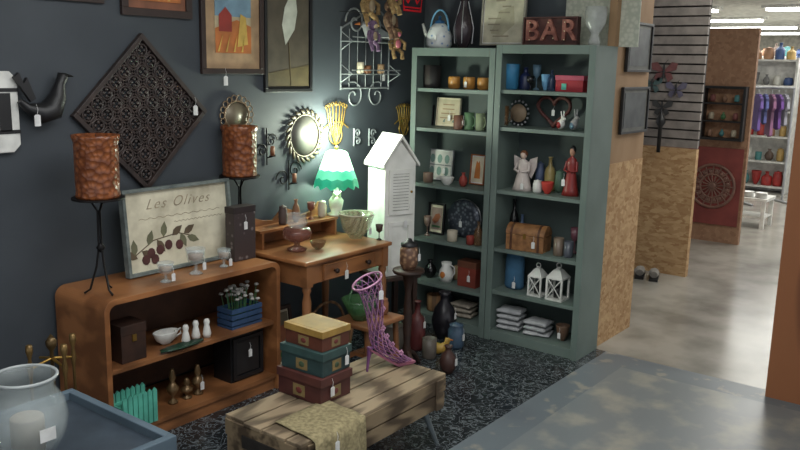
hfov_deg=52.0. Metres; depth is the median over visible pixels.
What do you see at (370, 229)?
basket
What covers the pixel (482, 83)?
votive candle
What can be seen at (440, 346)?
duck
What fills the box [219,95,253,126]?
oval mirror
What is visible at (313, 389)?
box
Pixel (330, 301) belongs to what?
basket
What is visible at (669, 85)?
butterfly
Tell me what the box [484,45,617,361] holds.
bookcase
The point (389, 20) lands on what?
monkey
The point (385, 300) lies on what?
jar
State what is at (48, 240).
wall
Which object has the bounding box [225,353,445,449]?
table
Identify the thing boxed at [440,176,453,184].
dish
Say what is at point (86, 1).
framed picture
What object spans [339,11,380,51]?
monkey
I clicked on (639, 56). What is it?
print
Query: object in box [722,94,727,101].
trinket
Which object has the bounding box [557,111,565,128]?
rabbit figurine
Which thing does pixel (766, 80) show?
display ware
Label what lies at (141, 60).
carved panel
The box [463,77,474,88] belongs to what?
votive candle
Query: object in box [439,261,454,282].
milk pitcher
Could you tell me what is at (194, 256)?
candle
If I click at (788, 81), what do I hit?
display ware
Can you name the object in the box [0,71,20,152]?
wall plaque
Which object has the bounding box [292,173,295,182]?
candle
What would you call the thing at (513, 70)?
tumbler
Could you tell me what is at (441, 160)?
plaque
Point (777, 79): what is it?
display ware
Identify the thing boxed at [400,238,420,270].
ginger jar
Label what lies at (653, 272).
shoe
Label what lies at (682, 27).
wall
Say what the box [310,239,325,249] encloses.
glass dish
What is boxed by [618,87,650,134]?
framed picture
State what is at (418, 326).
vessel
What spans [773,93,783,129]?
garment
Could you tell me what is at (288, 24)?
framed picture
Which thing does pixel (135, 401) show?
planter
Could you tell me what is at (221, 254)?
candle
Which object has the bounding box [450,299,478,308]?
linens
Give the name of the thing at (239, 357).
cabinet box
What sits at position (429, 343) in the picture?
vessel
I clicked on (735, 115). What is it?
trinket
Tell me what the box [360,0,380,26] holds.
monkey
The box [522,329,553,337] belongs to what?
linens
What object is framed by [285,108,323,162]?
mirror
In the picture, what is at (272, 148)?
candle
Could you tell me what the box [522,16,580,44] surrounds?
sign
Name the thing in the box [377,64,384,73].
candle
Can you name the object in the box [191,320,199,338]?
shaker
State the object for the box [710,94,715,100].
trinket
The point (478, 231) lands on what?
glass bottle
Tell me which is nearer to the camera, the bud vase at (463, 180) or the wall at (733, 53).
the bud vase at (463, 180)
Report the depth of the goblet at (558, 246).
4.84 m
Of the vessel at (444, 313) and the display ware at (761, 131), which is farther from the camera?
the display ware at (761, 131)
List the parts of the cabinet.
panel, door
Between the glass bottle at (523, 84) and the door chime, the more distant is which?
the door chime
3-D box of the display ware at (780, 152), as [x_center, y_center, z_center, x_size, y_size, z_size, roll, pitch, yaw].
[5.426,-1.003,11.700,0.099,0.191,0.099,10,14,36]
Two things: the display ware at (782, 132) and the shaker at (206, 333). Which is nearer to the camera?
the shaker at (206, 333)
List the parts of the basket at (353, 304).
handle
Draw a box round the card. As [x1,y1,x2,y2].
[435,97,461,126]
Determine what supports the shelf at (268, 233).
attached to the writing desk at (342, 254)
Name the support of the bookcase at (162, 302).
on the floor
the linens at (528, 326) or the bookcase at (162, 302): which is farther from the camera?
the linens at (528, 326)
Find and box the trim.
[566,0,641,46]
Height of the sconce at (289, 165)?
0.172 m
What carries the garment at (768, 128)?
hanging from the rack
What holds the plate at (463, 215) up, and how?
on the bookcase at (461, 62)
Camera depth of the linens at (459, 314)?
5.37 m
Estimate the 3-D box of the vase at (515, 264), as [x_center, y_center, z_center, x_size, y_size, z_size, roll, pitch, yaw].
[0.725,0.273,5.121,0.102,0.254,0.147,-2,12,-18]
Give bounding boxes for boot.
[352,271,415,371]
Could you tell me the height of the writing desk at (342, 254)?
0.875 m
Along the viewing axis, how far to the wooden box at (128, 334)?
3.60 m
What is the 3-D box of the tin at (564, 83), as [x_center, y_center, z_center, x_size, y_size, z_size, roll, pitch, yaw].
[0.989,-0.811,4.705,0.178,0.092,0.094,10,14,36]
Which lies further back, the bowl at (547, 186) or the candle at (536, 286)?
the candle at (536, 286)
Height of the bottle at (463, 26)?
0.302 m
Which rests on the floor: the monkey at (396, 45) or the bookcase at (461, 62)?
the bookcase at (461, 62)
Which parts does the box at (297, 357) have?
lid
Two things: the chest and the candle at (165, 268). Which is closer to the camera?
the candle at (165, 268)
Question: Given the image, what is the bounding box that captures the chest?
[505,222,551,253]
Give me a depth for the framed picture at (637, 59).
4.97 m
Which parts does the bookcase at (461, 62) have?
shelf, shelf, shelf, shelf, shelf, panel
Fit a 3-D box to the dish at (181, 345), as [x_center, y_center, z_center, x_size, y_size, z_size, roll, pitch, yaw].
[-1.008,0.562,3.796,0.062,0.016,0.247,10,14,36]
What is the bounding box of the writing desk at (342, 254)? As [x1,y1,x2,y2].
[255,202,391,352]
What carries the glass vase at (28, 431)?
on the table at (82, 421)
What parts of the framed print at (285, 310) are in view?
frame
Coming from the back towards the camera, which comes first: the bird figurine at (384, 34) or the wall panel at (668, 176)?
the wall panel at (668, 176)
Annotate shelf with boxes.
[255,215,337,249]
[340,7,400,105]
[700,85,749,141]
[742,210,770,218]
[745,58,799,193]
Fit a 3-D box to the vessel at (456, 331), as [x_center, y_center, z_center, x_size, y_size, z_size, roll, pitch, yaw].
[0.343,0.668,4.974,0.105,0.160,0.100,10,14,36]
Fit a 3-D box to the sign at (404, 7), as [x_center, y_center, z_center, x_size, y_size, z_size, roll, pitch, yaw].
[0.083,-1.478,5.402,0.014,0.143,0.231,10,14,36]
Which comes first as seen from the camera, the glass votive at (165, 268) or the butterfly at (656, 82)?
the glass votive at (165, 268)
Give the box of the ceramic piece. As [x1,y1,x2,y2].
[153,327,180,344]
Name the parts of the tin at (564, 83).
lid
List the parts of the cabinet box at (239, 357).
door panel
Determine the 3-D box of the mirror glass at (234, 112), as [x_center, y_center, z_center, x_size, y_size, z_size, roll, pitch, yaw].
[-0.867,-0.581,4.334,0.004,0.145,0.165,10,14,36]
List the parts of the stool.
leg, seat, rail, leg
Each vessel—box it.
[384,321,403,354]
[410,300,425,350]
[422,336,436,359]
[431,290,456,339]
[439,344,457,374]
[448,322,464,349]
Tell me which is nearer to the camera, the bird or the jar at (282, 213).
the bird
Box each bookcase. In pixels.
[55,258,280,430]
[410,48,496,337]
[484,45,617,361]
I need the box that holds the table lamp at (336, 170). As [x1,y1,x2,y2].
[314,145,358,216]
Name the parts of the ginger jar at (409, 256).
lid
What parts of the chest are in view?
lid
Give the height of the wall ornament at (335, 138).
0.271 m
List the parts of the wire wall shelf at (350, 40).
shelf, shelf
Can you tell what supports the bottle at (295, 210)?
on the writing desk at (342, 254)
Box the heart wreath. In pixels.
[536,95,571,127]
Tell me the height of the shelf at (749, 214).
0.020 m
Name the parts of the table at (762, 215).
leg, leg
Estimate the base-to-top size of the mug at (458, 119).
0.088 m
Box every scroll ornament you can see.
[353,128,360,145]
[368,129,375,145]
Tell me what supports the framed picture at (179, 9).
attached to the wall at (48, 240)
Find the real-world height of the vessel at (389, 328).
0.200 m
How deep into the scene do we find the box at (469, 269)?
5.28 m
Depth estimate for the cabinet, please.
4.92 m
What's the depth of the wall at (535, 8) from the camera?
5.31 m
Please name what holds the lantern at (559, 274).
on the bookcase at (592, 137)
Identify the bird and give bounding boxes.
[12,73,72,125]
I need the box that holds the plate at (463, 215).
[448,199,481,236]
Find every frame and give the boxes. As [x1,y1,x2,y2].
[428,202,445,234]
[510,100,529,125]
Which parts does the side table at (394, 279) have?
leg, leg, leg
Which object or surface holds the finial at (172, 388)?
on the bookcase at (162, 302)
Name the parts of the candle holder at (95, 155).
amber glass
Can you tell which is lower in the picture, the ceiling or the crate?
the crate
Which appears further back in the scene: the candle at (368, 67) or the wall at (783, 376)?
the candle at (368, 67)
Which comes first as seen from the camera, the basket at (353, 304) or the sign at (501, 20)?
the basket at (353, 304)
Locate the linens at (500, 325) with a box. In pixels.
[496,323,524,330]
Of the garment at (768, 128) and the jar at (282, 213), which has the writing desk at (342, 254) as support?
the jar at (282, 213)
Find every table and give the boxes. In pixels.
[0,388,176,449]
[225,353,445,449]
[359,269,420,334]
[742,193,775,229]
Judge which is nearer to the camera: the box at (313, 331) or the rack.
the box at (313, 331)
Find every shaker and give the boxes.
[181,324,189,341]
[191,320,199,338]
[202,318,210,337]
[533,180,541,192]
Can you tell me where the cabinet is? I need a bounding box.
[364,132,419,276]
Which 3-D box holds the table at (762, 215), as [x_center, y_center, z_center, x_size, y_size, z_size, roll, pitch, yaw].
[3.917,-0.167,9.209,0.450,0.335,0.400,10,14,36]
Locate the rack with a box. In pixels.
[743,86,794,205]
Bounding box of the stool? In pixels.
[335,308,403,358]
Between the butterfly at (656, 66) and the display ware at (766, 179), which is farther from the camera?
the display ware at (766, 179)
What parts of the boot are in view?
flower trim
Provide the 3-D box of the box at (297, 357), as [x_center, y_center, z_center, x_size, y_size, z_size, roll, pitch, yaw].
[-0.345,0.534,3.377,0.240,0.100,0.180,9,13,35]
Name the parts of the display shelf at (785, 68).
shelf, shelf, shelf, shelf, shelf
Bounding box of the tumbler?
[506,64,519,89]
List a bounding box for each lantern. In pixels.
[527,262,547,297]
[545,263,570,302]
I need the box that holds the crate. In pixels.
[217,280,261,329]
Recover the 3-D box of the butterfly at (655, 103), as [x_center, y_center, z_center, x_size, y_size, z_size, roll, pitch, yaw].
[2.152,-0.970,6.741,0.176,0.145,0.014,10,14,36]
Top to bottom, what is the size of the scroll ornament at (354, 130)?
0.110 m
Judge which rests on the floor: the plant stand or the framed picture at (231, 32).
the plant stand
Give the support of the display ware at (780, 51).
on the display shelf at (785, 68)
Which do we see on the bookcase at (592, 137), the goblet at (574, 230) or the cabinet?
the goblet at (574, 230)
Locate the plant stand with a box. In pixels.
[392,266,424,363]
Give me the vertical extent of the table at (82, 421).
0.470 m
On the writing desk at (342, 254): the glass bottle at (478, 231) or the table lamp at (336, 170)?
the table lamp at (336, 170)
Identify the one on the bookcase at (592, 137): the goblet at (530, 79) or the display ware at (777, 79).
the goblet at (530, 79)
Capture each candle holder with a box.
[70,133,125,295]
[219,124,260,203]
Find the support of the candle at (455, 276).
on the bookcase at (461, 62)
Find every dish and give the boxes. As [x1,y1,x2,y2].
[160,338,203,352]
[282,225,311,251]
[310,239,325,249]
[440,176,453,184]
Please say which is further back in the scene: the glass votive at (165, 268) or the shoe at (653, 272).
the shoe at (653, 272)
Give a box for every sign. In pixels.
[118,178,230,278]
[403,0,421,12]
[480,0,527,45]
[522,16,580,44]
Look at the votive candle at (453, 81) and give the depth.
5.16 m
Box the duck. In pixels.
[436,337,452,353]
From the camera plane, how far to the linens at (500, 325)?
5.14 m
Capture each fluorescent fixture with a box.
[710,24,799,28]
[711,16,767,22]
[712,6,722,12]
[761,4,799,11]
[761,31,799,34]
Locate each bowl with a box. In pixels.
[541,181,553,193]
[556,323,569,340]
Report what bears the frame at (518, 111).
on the bookcase at (592, 137)
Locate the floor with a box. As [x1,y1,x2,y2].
[167,188,799,449]
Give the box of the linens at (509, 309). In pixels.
[496,304,526,315]
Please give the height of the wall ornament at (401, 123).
0.221 m
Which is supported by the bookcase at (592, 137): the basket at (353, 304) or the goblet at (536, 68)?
the goblet at (536, 68)
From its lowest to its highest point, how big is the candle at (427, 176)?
0.065 m
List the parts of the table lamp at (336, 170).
lamp shade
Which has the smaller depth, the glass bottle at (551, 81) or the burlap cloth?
the burlap cloth
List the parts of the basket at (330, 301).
handle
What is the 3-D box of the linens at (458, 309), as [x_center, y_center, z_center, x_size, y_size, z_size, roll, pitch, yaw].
[0.424,0.551,5.415,0.144,0.034,0.129,7,13,29]
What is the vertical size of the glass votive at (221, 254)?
0.089 m
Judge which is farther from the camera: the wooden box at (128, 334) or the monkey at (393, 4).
the monkey at (393, 4)
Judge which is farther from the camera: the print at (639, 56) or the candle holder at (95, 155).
the print at (639, 56)
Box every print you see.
[143,0,179,3]
[214,0,250,53]
[280,304,291,363]
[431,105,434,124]
[431,207,442,229]
[469,154,484,184]
[623,92,645,128]
[629,29,650,66]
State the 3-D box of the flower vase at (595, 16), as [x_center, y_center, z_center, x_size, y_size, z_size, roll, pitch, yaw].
[1.097,-1.116,4.607,0.124,0.214,0.124,10,14,36]
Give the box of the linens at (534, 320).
[523,316,553,327]
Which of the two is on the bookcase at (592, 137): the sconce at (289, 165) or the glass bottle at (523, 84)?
the glass bottle at (523, 84)
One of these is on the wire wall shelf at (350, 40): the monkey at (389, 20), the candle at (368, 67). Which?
the candle at (368, 67)
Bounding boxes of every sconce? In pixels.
[257,128,277,164]
[275,160,301,189]
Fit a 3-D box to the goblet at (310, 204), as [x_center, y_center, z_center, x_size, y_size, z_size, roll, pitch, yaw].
[-0.515,-0.084,4.743,0.048,0.100,0.048,10,14,36]
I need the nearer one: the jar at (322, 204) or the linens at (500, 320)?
the jar at (322, 204)
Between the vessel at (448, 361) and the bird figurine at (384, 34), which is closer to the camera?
the vessel at (448, 361)
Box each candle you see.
[9,410,45,449]
[159,265,171,271]
[188,252,202,260]
[219,252,228,257]
[270,146,274,155]
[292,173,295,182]
[357,62,363,73]
[364,65,370,73]
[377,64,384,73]
[423,172,432,182]
[448,76,459,88]
[453,265,457,279]
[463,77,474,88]
[466,235,473,244]
[477,77,488,89]
[534,284,538,293]
[553,286,559,297]
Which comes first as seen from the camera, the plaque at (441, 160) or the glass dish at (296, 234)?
the glass dish at (296, 234)
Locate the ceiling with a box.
[711,0,799,30]
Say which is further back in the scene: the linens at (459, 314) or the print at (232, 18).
the linens at (459, 314)
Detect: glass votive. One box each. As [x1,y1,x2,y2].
[159,265,175,280]
[188,252,205,269]
[219,252,231,265]
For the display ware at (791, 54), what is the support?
on the display shelf at (785, 68)
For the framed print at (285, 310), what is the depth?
4.57 m
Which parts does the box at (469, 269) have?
lid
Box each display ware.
[748,146,751,158]
[752,170,761,183]
[755,151,761,159]
[757,122,764,134]
[761,171,771,185]
[763,47,774,58]
[763,74,769,84]
[764,149,773,160]
[772,171,782,186]
[773,75,781,84]
[775,43,785,59]
[776,148,783,161]
[779,126,786,136]
[783,77,792,85]
[784,46,790,55]
[786,46,795,59]
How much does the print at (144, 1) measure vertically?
0.280 m
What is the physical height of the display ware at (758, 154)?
0.115 m
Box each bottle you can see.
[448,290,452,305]
[454,0,473,47]
[474,221,481,245]
[519,67,530,89]
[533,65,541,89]
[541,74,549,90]
[547,70,555,90]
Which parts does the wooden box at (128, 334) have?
lid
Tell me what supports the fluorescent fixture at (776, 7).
attached to the ceiling
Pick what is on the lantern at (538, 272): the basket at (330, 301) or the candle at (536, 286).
the candle at (536, 286)
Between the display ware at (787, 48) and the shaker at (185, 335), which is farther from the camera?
the display ware at (787, 48)
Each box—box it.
[110,316,146,364]
[213,328,263,382]
[277,364,351,403]
[280,341,351,377]
[284,313,350,352]
[457,258,480,288]
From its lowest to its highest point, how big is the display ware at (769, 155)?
0.169 m
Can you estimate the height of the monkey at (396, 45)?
0.252 m
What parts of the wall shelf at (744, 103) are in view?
shelf, shelf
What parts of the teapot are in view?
spout, handle, lid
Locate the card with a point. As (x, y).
(447, 108)
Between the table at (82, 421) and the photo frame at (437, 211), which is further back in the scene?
the photo frame at (437, 211)
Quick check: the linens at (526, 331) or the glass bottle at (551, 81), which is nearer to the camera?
the glass bottle at (551, 81)
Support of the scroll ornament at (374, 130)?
attached to the wall at (48, 240)
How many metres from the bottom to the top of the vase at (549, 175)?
0.207 m
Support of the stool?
on the floor
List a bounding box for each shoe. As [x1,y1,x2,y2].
[634,265,645,279]
[649,268,658,281]
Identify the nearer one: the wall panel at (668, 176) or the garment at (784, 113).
the wall panel at (668, 176)
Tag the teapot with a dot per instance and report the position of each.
(439, 35)
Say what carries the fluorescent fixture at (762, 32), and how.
attached to the ceiling
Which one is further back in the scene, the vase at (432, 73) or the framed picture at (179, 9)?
the vase at (432, 73)
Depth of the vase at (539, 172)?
4.99 m
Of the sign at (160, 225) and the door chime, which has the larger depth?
the door chime
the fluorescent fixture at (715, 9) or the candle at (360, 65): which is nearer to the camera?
the candle at (360, 65)
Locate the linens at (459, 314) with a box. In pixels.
[455,311,477,318]
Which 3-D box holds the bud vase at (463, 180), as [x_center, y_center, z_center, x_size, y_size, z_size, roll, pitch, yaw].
[0.402,-0.289,5.207,0.057,0.089,0.057,10,14,36]
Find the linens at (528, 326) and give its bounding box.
[523,324,552,332]
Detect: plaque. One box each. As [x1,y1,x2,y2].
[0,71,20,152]
[429,148,454,180]
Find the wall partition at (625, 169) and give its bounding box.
[597,0,654,345]
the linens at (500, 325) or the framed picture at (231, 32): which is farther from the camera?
the linens at (500, 325)
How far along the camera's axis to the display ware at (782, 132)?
11.60 m
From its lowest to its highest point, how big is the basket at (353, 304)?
0.206 m
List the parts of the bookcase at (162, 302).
panel, shelf, shelf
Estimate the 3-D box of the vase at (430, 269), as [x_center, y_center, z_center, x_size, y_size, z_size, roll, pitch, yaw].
[0.204,0.293,5.516,0.088,0.121,0.088,10,14,36]
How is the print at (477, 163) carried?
on the bookcase at (461, 62)
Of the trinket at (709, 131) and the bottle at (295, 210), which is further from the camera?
the trinket at (709, 131)
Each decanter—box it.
[510,199,518,221]
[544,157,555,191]
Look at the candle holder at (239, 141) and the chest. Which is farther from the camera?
the chest
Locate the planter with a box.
[113,382,157,422]
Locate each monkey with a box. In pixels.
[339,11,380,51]
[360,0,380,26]
[383,1,398,39]
[387,0,401,15]
[388,28,405,59]
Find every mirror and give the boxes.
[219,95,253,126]
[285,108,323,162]
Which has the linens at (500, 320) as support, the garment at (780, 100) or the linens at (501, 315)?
the linens at (501, 315)
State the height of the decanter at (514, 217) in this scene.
0.279 m
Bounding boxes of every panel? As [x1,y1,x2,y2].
[70,33,206,187]
[634,145,698,276]
[689,146,744,226]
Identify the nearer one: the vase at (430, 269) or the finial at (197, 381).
the finial at (197, 381)
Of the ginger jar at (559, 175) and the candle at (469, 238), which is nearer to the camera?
the ginger jar at (559, 175)
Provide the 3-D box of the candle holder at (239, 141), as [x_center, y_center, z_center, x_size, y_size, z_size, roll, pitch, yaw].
[-0.841,-0.190,4.310,0.215,0.669,0.215,10,14,36]
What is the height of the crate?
0.218 m
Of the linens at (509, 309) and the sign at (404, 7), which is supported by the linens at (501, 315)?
the linens at (509, 309)
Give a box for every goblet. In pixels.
[376,224,382,239]
[424,215,430,235]
[526,76,534,89]
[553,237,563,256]
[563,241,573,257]
[571,227,577,253]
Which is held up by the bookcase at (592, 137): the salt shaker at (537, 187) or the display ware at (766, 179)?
the salt shaker at (537, 187)
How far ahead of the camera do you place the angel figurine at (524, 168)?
4.94 m
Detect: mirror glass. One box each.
[224,102,247,124]
[291,116,317,155]
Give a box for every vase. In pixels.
[0,363,58,449]
[424,259,436,277]
[459,172,467,186]
[504,253,524,289]
[585,6,606,44]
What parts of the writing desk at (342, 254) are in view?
leg, leg, drawer, leg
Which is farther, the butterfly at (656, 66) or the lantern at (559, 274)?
the butterfly at (656, 66)
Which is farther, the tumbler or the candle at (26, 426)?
the tumbler
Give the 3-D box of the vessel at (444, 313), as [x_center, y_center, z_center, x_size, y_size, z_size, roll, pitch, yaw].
[0.278,0.564,5.134,0.165,0.300,0.160,10,14,36]
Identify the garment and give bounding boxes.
[751,90,763,131]
[760,91,768,123]
[764,89,776,136]
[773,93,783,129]
[781,89,789,125]
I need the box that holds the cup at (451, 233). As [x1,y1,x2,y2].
[447,229,457,241]
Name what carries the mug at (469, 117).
on the bookcase at (461, 62)
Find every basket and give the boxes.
[312,300,353,342]
[338,210,374,234]
[341,280,378,321]
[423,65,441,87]
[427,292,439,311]
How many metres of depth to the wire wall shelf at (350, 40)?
5.04 m
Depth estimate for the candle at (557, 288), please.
4.90 m
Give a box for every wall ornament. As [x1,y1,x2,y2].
[323,101,348,145]
[394,103,410,135]
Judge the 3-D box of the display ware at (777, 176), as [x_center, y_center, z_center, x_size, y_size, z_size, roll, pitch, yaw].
[5.418,-0.667,11.766,0.130,0.218,0.130,10,14,36]
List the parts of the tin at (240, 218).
lid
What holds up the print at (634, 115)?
attached to the framed picture at (634, 103)
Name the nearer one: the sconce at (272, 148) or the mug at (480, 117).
the sconce at (272, 148)
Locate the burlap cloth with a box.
[275,400,366,449]
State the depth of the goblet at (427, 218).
5.42 m
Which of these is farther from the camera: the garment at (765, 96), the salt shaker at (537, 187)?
the garment at (765, 96)
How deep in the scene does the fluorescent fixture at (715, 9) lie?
11.82 m
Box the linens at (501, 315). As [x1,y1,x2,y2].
[497,312,526,320]
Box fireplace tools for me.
[25,333,76,400]
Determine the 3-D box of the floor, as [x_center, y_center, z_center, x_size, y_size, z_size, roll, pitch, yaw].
[3.982,-0.208,10.304,14.000,0.001,27.000,10,14,36]
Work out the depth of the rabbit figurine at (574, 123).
4.66 m
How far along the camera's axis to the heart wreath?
4.89 m
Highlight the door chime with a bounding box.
[656,110,665,151]
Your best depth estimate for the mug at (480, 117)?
5.07 m
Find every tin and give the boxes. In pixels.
[224,203,255,261]
[555,75,587,91]
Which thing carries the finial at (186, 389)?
on the bookcase at (162, 302)
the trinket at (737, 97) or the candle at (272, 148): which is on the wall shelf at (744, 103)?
the trinket at (737, 97)
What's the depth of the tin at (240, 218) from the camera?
4.13 m
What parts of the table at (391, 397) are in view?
leg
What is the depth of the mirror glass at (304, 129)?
4.76 m
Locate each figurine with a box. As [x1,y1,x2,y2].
[355,21,388,37]
[512,150,537,191]
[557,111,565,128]
[561,145,578,196]
[569,109,578,129]
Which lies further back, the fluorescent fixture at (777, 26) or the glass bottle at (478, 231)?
the fluorescent fixture at (777, 26)
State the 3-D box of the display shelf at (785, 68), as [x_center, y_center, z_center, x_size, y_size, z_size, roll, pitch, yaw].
[5.157,-1.453,11.856,1.000,1.900,0.300,10,14,36]
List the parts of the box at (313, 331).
lid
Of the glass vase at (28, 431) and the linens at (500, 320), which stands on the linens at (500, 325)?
the linens at (500, 320)
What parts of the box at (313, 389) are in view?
lid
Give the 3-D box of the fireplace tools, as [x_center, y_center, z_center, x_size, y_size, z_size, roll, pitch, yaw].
[-1.370,0.728,3.264,0.182,0.620,0.182,0,11,-8]
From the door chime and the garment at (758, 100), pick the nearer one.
the door chime
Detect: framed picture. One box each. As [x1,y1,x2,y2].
[61,0,104,3]
[120,0,192,18]
[199,0,264,85]
[263,0,312,92]
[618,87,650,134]
[624,22,654,71]
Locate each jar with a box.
[278,205,286,224]
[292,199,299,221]
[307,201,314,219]
[318,200,325,217]
[377,297,388,314]
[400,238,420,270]
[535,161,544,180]
[554,170,564,191]
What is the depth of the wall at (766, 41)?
20.05 m
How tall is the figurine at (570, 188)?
0.294 m
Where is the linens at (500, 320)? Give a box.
[496,318,524,326]
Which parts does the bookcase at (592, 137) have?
shelf, shelf, shelf, shelf, shelf, panel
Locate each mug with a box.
[453,115,463,129]
[462,112,474,129]
[475,113,485,130]
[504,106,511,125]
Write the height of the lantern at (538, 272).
0.204 m
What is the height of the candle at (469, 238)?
0.057 m
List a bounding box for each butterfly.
[648,76,662,92]
[652,60,677,81]
[652,98,672,115]
[666,80,686,97]
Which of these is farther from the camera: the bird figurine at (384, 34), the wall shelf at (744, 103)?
the wall shelf at (744, 103)
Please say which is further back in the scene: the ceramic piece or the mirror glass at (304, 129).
the mirror glass at (304, 129)
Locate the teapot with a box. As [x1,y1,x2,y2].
[422,9,451,47]
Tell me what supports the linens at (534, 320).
on the linens at (528, 326)
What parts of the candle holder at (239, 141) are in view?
amber glass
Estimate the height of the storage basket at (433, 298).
0.108 m
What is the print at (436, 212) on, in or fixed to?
attached to the photo frame at (437, 211)
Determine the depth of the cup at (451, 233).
5.27 m
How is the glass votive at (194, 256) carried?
on the bookcase at (162, 302)
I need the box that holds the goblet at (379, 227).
[376,224,382,239]
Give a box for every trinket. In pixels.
[707,128,712,135]
[708,112,713,118]
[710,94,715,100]
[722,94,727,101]
[731,130,736,136]
[732,113,737,119]
[734,95,739,101]
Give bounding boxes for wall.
[0,0,424,410]
[424,0,566,47]
[643,0,712,148]
[648,28,761,244]
[760,35,799,50]
[765,93,799,404]
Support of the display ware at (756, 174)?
on the display shelf at (785, 68)
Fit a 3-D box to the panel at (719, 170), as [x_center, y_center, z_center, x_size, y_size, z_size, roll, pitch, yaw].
[3.118,-0.390,8.186,0.534,0.770,0.038,10,14,36]
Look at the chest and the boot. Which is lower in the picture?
the boot
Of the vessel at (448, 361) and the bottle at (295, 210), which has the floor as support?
the vessel at (448, 361)
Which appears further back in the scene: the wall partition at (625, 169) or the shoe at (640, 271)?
the shoe at (640, 271)
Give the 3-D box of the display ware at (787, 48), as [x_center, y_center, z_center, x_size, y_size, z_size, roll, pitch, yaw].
[6.658,-2.985,14.101,0.138,0.168,0.138,10,14,36]
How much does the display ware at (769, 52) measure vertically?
0.171 m
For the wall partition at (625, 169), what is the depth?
5.08 m
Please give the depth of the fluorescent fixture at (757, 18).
13.96 m
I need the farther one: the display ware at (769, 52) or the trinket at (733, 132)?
the display ware at (769, 52)
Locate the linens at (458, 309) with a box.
[453,306,477,313]

